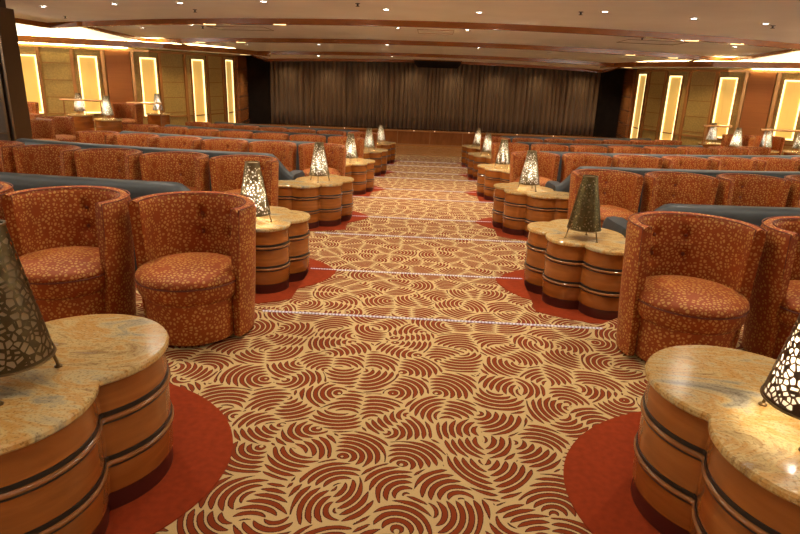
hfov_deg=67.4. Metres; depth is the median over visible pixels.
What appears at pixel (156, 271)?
seat cushion
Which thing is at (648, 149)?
tub chair
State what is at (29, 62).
wall light
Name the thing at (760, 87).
wall
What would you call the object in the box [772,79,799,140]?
wall light
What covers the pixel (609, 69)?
trim
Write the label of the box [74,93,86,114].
table lamp
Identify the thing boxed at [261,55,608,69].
ceiling panel
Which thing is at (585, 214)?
table lamp
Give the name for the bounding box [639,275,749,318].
seat cushion
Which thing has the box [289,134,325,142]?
tub chair
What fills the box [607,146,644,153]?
tub chair
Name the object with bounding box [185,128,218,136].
tub chair
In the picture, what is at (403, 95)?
stage curtain
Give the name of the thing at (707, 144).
side table
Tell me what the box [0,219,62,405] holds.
table lamp
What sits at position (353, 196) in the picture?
light strip
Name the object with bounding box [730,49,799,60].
trim
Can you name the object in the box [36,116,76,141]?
tub chair
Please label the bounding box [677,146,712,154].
tub chair
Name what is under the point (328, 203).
table
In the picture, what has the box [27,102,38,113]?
tub chair
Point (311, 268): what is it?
light strip
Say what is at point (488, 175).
table
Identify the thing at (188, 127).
sofa
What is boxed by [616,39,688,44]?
ceiling hatch
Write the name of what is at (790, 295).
seat cushion
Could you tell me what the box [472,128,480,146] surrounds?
table lamp
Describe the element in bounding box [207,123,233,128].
tub chair
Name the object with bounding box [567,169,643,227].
tub chair
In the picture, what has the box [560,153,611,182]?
tub chair
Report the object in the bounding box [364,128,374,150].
table lamp
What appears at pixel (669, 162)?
tub chair
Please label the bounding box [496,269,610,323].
floor
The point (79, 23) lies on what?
trim
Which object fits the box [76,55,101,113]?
wall light
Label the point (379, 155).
table
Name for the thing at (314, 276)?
floor
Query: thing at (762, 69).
light
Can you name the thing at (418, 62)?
housing
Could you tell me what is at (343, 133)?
tub chair
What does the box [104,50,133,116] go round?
wall
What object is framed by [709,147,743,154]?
tub chair
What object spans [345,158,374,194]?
table
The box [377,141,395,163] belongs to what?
table
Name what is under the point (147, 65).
wall light
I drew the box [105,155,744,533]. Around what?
floor
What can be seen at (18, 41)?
ceiling
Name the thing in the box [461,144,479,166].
table
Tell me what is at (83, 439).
table
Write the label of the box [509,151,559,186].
tub chair
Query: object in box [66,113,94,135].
side table
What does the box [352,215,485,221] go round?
light strip
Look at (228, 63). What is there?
wall light
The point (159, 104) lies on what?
handrail
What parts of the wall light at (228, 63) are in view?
panel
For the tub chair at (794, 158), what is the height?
0.741 m
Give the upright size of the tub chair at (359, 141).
0.741 m
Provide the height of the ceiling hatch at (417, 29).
0.017 m
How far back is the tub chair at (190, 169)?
6.16 m
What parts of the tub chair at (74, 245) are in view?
seat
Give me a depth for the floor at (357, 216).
7.04 m
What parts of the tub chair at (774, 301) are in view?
seat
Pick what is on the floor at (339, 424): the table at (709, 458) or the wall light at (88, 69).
the table at (709, 458)
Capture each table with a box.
[0,314,173,533]
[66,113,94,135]
[93,118,122,131]
[146,113,170,126]
[255,206,309,293]
[278,174,353,228]
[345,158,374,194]
[363,147,387,175]
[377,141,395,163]
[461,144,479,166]
[467,152,490,179]
[477,163,509,200]
[492,182,568,237]
[524,219,625,319]
[631,345,799,533]
[698,142,720,147]
[770,150,778,154]
[782,150,799,154]
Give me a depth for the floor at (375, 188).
9.74 m
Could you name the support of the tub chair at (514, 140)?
on the floor at (339, 424)
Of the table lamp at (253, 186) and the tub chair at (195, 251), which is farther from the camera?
the table lamp at (253, 186)
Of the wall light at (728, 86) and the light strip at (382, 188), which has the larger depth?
the wall light at (728, 86)
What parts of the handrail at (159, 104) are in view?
rail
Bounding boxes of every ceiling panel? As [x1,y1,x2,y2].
[5,0,799,43]
[96,25,786,57]
[188,42,688,62]
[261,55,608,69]
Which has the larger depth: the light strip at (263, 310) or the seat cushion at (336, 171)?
the seat cushion at (336, 171)
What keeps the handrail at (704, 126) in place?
on the floor
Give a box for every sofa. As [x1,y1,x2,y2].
[0,172,190,271]
[16,138,304,190]
[120,131,314,169]
[165,124,341,142]
[214,121,357,135]
[500,136,651,141]
[515,142,702,151]
[540,151,799,182]
[545,166,799,213]
[602,203,799,237]
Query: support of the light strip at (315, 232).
on the floor at (339, 424)
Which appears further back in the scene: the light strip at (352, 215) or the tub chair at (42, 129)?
the tub chair at (42, 129)
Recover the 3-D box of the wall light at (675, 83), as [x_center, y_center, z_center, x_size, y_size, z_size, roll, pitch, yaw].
[7.081,-4.126,15.678,0.077,1.690,0.518,-3,18,-15]
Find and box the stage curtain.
[270,61,600,135]
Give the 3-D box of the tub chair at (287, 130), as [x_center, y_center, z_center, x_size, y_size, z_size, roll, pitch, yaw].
[-2.279,-2.789,13.858,0.675,0.741,0.674,6,18,13]
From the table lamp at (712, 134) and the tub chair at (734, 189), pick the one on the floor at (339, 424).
the tub chair at (734, 189)
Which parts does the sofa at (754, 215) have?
armrest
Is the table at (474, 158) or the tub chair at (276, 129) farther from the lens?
the tub chair at (276, 129)
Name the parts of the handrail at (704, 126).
rail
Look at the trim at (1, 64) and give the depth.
8.00 m
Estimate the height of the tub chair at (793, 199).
0.741 m
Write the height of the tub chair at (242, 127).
0.741 m
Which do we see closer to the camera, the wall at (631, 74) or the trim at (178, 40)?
the trim at (178, 40)
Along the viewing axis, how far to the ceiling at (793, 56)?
12.79 m
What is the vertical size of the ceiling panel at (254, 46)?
0.195 m
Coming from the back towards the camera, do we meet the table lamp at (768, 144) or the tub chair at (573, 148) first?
the table lamp at (768, 144)
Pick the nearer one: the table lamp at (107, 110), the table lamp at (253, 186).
the table lamp at (253, 186)
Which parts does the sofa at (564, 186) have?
armrest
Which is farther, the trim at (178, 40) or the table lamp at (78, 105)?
the trim at (178, 40)
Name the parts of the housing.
rail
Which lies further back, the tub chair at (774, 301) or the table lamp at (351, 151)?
the table lamp at (351, 151)
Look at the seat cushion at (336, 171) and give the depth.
8.41 m
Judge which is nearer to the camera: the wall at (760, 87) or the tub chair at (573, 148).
the tub chair at (573, 148)
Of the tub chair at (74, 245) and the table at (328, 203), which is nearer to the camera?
the tub chair at (74, 245)
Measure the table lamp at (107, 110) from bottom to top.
0.448 m
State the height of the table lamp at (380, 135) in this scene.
0.448 m
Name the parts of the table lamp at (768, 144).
lamp shade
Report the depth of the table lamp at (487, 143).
12.21 m
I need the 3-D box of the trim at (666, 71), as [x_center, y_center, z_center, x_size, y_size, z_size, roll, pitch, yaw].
[8.836,-3.484,14.777,2.456,2.530,10.684,-8,20,-29]
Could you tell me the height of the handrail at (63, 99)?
0.841 m
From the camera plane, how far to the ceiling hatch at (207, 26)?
10.53 m
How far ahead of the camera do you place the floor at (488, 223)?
6.98 m
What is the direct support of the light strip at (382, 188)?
on the floor at (339, 424)
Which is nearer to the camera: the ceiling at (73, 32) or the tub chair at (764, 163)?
the tub chair at (764, 163)
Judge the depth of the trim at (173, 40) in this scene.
12.61 m
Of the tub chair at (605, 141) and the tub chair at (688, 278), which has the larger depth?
the tub chair at (605, 141)
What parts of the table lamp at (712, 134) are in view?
lamp shade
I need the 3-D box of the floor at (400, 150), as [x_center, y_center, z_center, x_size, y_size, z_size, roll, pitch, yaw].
[0.899,-3.383,18.792,14.400,0.380,3.520,3,18,2]
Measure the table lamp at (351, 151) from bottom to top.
0.448 m
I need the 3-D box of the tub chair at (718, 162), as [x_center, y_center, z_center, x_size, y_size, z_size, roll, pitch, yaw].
[4.725,-1.175,8.617,0.675,0.741,0.674,-2,18,-12]
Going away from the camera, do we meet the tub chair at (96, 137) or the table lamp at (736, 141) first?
the tub chair at (96, 137)
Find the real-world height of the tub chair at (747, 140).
0.741 m
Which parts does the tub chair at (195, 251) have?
seat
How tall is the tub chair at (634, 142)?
0.741 m
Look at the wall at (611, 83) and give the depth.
19.91 m
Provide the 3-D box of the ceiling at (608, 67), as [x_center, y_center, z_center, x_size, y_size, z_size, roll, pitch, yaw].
[8.492,-4.413,13.249,2.434,0.080,9.811,-12,22,-38]
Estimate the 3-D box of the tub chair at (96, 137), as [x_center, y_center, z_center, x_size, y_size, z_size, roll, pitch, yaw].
[-4.616,-1.679,9.178,0.675,0.741,0.674,9,19,22]
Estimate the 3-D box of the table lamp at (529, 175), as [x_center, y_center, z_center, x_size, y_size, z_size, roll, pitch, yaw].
[1.489,-1.107,6.877,0.253,0.448,0.250,-2,18,-11]
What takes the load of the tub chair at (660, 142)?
on the floor at (339, 424)
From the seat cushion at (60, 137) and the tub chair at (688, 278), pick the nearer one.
the tub chair at (688, 278)
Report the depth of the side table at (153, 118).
14.05 m
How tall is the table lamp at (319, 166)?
0.448 m
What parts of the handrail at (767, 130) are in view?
rail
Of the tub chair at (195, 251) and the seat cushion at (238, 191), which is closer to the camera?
the tub chair at (195, 251)
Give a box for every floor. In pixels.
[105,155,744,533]
[135,258,335,303]
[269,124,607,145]
[309,211,367,230]
[353,186,383,196]
[374,170,392,176]
[395,145,461,156]
[458,173,476,180]
[464,190,492,201]
[475,217,527,240]
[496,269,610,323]
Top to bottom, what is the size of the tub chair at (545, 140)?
0.741 m
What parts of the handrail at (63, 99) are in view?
rail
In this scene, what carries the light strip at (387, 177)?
on the floor at (339, 424)
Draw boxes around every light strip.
[263,310,602,328]
[311,268,521,278]
[315,232,525,242]
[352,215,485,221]
[353,196,492,202]
[382,188,475,192]
[387,177,467,180]
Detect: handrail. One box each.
[59,98,102,117]
[126,102,162,125]
[701,125,731,144]
[760,129,799,147]
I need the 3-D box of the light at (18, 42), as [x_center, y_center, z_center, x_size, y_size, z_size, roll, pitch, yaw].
[-8.776,-4.891,12.973,5.304,0.040,0.170,-8,20,-29]
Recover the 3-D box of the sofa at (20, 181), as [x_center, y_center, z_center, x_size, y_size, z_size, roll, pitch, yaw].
[-2.542,-0.427,4.994,2.379,0.744,0.791,4,18,7]
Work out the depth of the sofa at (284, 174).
7.20 m
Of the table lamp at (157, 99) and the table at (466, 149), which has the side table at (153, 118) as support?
the table lamp at (157, 99)
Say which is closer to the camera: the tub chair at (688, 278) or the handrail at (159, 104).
the tub chair at (688, 278)
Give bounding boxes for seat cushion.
[16,246,103,282]
[55,134,75,140]
[122,118,135,122]
[135,252,235,290]
[223,189,268,200]
[302,168,340,175]
[514,176,552,185]
[600,204,633,220]
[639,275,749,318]
[781,280,799,312]
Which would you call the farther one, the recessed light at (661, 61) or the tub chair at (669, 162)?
the recessed light at (661, 61)
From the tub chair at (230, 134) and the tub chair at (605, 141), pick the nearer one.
the tub chair at (230, 134)
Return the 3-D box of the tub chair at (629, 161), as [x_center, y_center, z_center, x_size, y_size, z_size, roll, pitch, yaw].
[3.291,-1.173,8.454,0.656,0.741,0.670,11,20,26]
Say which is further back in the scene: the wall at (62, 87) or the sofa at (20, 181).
the wall at (62, 87)
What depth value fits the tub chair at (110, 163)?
6.24 m
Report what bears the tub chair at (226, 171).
on the floor at (339, 424)
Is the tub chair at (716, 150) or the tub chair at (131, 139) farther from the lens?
the tub chair at (716, 150)
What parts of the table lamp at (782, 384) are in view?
leg, lamp shade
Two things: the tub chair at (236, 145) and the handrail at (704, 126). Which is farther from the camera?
the handrail at (704, 126)
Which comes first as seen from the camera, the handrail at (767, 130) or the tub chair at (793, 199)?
the tub chair at (793, 199)
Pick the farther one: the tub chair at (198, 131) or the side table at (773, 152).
the side table at (773, 152)
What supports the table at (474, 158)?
on the floor at (465, 175)
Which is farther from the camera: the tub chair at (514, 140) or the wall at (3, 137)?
the tub chair at (514, 140)
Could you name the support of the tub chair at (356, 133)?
on the floor at (339, 424)
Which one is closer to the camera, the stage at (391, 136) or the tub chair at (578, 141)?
the tub chair at (578, 141)
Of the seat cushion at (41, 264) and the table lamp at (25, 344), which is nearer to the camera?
the table lamp at (25, 344)
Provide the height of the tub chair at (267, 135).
0.741 m
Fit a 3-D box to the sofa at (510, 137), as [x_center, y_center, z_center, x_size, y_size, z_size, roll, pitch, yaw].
[4.402,-3.030,15.744,4.454,0.784,0.973,-1,18,-10]
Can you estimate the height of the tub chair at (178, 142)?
0.741 m
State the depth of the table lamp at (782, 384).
1.65 m
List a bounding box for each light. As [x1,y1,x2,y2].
[18,42,124,47]
[20,53,44,113]
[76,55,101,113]
[138,57,159,116]
[190,58,207,121]
[224,59,235,122]
[630,73,648,137]
[659,75,684,139]
[661,61,763,61]
[711,77,739,138]
[762,69,799,69]
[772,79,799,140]
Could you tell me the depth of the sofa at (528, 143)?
12.41 m
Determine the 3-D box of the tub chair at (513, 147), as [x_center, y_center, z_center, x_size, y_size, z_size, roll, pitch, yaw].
[1.998,-1.880,11.003,0.656,0.741,0.670,-10,21,-33]
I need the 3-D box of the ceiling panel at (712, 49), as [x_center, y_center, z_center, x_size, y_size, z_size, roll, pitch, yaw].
[0.624,-4.340,11.384,13.200,0.153,4.657,3,18,2]
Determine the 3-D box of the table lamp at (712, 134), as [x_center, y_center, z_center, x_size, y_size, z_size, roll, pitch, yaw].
[7.175,-3.078,13.778,0.253,0.448,0.250,1,18,-3]
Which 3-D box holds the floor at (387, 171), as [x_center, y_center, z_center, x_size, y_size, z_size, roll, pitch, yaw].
[-0.859,-2.042,12.796,1.600,0.094,1.320,3,18,2]
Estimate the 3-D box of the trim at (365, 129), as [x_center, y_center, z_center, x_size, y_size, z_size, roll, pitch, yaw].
[1.011,-4.338,20.311,14.400,0.530,0.080,3,18,2]
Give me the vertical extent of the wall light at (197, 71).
1.690 m
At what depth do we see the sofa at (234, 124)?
15.51 m
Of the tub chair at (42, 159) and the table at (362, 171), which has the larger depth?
the table at (362, 171)
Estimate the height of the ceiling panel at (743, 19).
0.200 m
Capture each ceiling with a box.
[16,23,179,43]
[18,41,258,55]
[608,67,799,68]
[696,51,799,61]
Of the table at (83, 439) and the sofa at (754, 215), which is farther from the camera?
the sofa at (754, 215)
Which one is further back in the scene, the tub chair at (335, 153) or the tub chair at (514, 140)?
the tub chair at (514, 140)
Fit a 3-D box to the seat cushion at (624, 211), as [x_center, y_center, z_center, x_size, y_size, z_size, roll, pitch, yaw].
[1.974,-0.540,5.797,0.568,0.094,0.568,2,18,0]
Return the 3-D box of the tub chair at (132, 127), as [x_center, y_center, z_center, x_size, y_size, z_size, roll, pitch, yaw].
[-5.166,-2.468,12.068,0.675,0.741,0.674,10,19,25]
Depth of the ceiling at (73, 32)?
13.08 m
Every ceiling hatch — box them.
[207,26,273,30]
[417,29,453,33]
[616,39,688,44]
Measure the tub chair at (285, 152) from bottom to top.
0.741 m
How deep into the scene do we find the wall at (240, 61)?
18.95 m
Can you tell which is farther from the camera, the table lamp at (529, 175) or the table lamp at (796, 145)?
the table lamp at (796, 145)
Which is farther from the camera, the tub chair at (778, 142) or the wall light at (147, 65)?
the wall light at (147, 65)
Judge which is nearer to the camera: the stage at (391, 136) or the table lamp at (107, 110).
the table lamp at (107, 110)
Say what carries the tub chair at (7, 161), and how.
on the floor at (339, 424)
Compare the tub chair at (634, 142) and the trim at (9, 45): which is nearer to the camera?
the trim at (9, 45)
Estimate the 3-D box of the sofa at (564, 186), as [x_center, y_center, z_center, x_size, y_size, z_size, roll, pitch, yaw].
[3.623,-0.852,7.409,3.705,0.784,0.854,1,18,-4]
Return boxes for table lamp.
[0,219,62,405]
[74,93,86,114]
[101,96,114,118]
[153,94,163,113]
[240,161,272,221]
[309,142,329,182]
[345,133,357,162]
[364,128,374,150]
[377,125,384,143]
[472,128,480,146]
[481,133,491,155]
[494,139,509,168]
[517,150,539,191]
[564,175,601,242]
[704,123,716,143]
[729,128,741,147]
[758,314,799,450]
[759,128,771,150]
[792,132,799,150]
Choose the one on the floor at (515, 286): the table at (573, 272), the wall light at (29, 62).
the table at (573, 272)
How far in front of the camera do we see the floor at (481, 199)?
9.71 m
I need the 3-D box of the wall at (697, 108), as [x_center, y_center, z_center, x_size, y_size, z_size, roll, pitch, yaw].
[8.957,-3.635,14.786,2.614,3.820,10.629,-8,20,-29]
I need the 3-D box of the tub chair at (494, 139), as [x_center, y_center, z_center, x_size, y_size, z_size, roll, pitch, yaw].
[2.127,-2.543,13.569,0.656,0.741,0.670,13,21,32]
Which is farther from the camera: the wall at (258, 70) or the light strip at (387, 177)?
the wall at (258, 70)
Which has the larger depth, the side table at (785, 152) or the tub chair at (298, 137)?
the side table at (785, 152)
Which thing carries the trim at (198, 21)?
attached to the ceiling panel at (743, 19)
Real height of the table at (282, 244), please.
0.500 m
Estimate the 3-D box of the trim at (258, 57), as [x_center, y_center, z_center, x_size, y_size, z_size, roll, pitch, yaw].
[-4.235,-6.415,17.974,0.100,0.428,2.813,1,18,-3]
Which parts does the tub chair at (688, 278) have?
seat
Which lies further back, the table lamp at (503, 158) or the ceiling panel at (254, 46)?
the ceiling panel at (254, 46)
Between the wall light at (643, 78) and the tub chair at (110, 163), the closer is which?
the tub chair at (110, 163)
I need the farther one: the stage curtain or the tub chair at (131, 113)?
the stage curtain
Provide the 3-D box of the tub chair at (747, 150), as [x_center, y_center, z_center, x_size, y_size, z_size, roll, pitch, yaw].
[6.926,-1.963,11.805,0.675,0.741,0.674,-6,19,-23]
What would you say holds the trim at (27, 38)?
attached to the wall at (62, 87)
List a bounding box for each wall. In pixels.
[0,0,7,140]
[19,43,232,130]
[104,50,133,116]
[233,55,248,123]
[247,55,275,123]
[593,68,625,137]
[616,68,639,137]
[640,68,799,154]
[739,72,776,135]
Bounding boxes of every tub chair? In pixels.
[0,140,24,172]
[0,181,13,232]
[0,185,135,321]
[12,144,80,176]
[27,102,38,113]
[29,114,41,118]
[30,119,57,140]
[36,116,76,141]
[73,148,142,179]
[75,131,119,144]
[111,103,142,130]
[113,133,158,146]
[126,124,158,132]
[127,191,255,346]
[139,151,209,190]
[154,126,187,134]
[155,136,201,149]
[185,122,210,126]
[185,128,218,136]
[200,139,247,151]
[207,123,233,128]
[209,155,278,205]
[217,131,252,138]
[232,125,259,130]
[248,141,296,171]
[252,132,288,140]
[258,127,286,131]
[286,129,315,133]
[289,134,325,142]
[298,143,345,176]
[317,130,345,135]
[328,136,363,157]
[348,131,376,147]
[480,137,510,151]
[491,142,528,164]
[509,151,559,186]
[512,138,542,142]
[531,144,568,151]
[543,139,573,142]
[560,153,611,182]
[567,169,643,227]
[569,145,607,152]
[574,139,603,143]
[603,140,631,144]
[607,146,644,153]
[612,155,663,168]
[616,211,767,361]
[630,140,657,144]
[640,171,719,211]
[643,146,680,154]
[654,140,681,144]
[662,156,711,169]
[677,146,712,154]
[708,156,757,170]
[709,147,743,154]
[714,173,791,206]
[721,134,755,147]
[737,146,770,154]
[742,216,799,359]
[750,135,784,154]
[751,157,799,170]
[784,175,799,207]
[791,157,799,170]
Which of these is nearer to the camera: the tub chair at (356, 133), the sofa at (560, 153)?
the sofa at (560, 153)
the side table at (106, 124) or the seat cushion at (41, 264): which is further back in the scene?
the side table at (106, 124)
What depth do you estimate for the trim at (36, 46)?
14.98 m
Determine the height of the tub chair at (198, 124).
0.741 m
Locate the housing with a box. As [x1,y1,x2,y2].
[413,59,461,68]
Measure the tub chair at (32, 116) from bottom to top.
0.741 m
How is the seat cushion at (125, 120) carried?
on the tub chair at (131, 113)
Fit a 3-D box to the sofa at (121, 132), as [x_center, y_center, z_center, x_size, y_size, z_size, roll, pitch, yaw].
[-2.925,-1.875,10.374,3.819,0.784,0.875,5,18,11]
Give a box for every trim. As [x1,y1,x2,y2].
[0,7,32,140]
[0,52,14,140]
[15,18,48,27]
[17,35,269,56]
[19,44,236,123]
[49,18,799,49]
[76,21,148,41]
[148,38,729,60]
[176,38,190,44]
[219,51,653,68]
[251,55,267,60]
[256,124,603,147]
[267,58,601,72]
[600,61,799,67]
[602,67,621,72]
[628,69,799,150]
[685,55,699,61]
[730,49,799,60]
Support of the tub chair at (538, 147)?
on the floor at (339, 424)
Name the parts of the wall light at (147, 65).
panel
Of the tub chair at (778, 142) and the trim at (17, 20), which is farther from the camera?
the tub chair at (778, 142)
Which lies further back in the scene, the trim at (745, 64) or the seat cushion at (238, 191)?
the trim at (745, 64)
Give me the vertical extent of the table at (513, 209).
0.500 m
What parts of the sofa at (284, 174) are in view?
armrest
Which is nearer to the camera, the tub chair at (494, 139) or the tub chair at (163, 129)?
the tub chair at (163, 129)
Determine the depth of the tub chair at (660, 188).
5.93 m
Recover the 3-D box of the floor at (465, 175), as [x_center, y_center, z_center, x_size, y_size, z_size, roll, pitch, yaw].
[1.995,-1.903,12.673,1.600,0.094,1.320,3,18,2]
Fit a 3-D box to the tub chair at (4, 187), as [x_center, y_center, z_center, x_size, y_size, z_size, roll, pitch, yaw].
[-2.563,-0.084,3.452,0.675,0.741,0.674,7,18,14]
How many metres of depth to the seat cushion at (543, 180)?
8.30 m

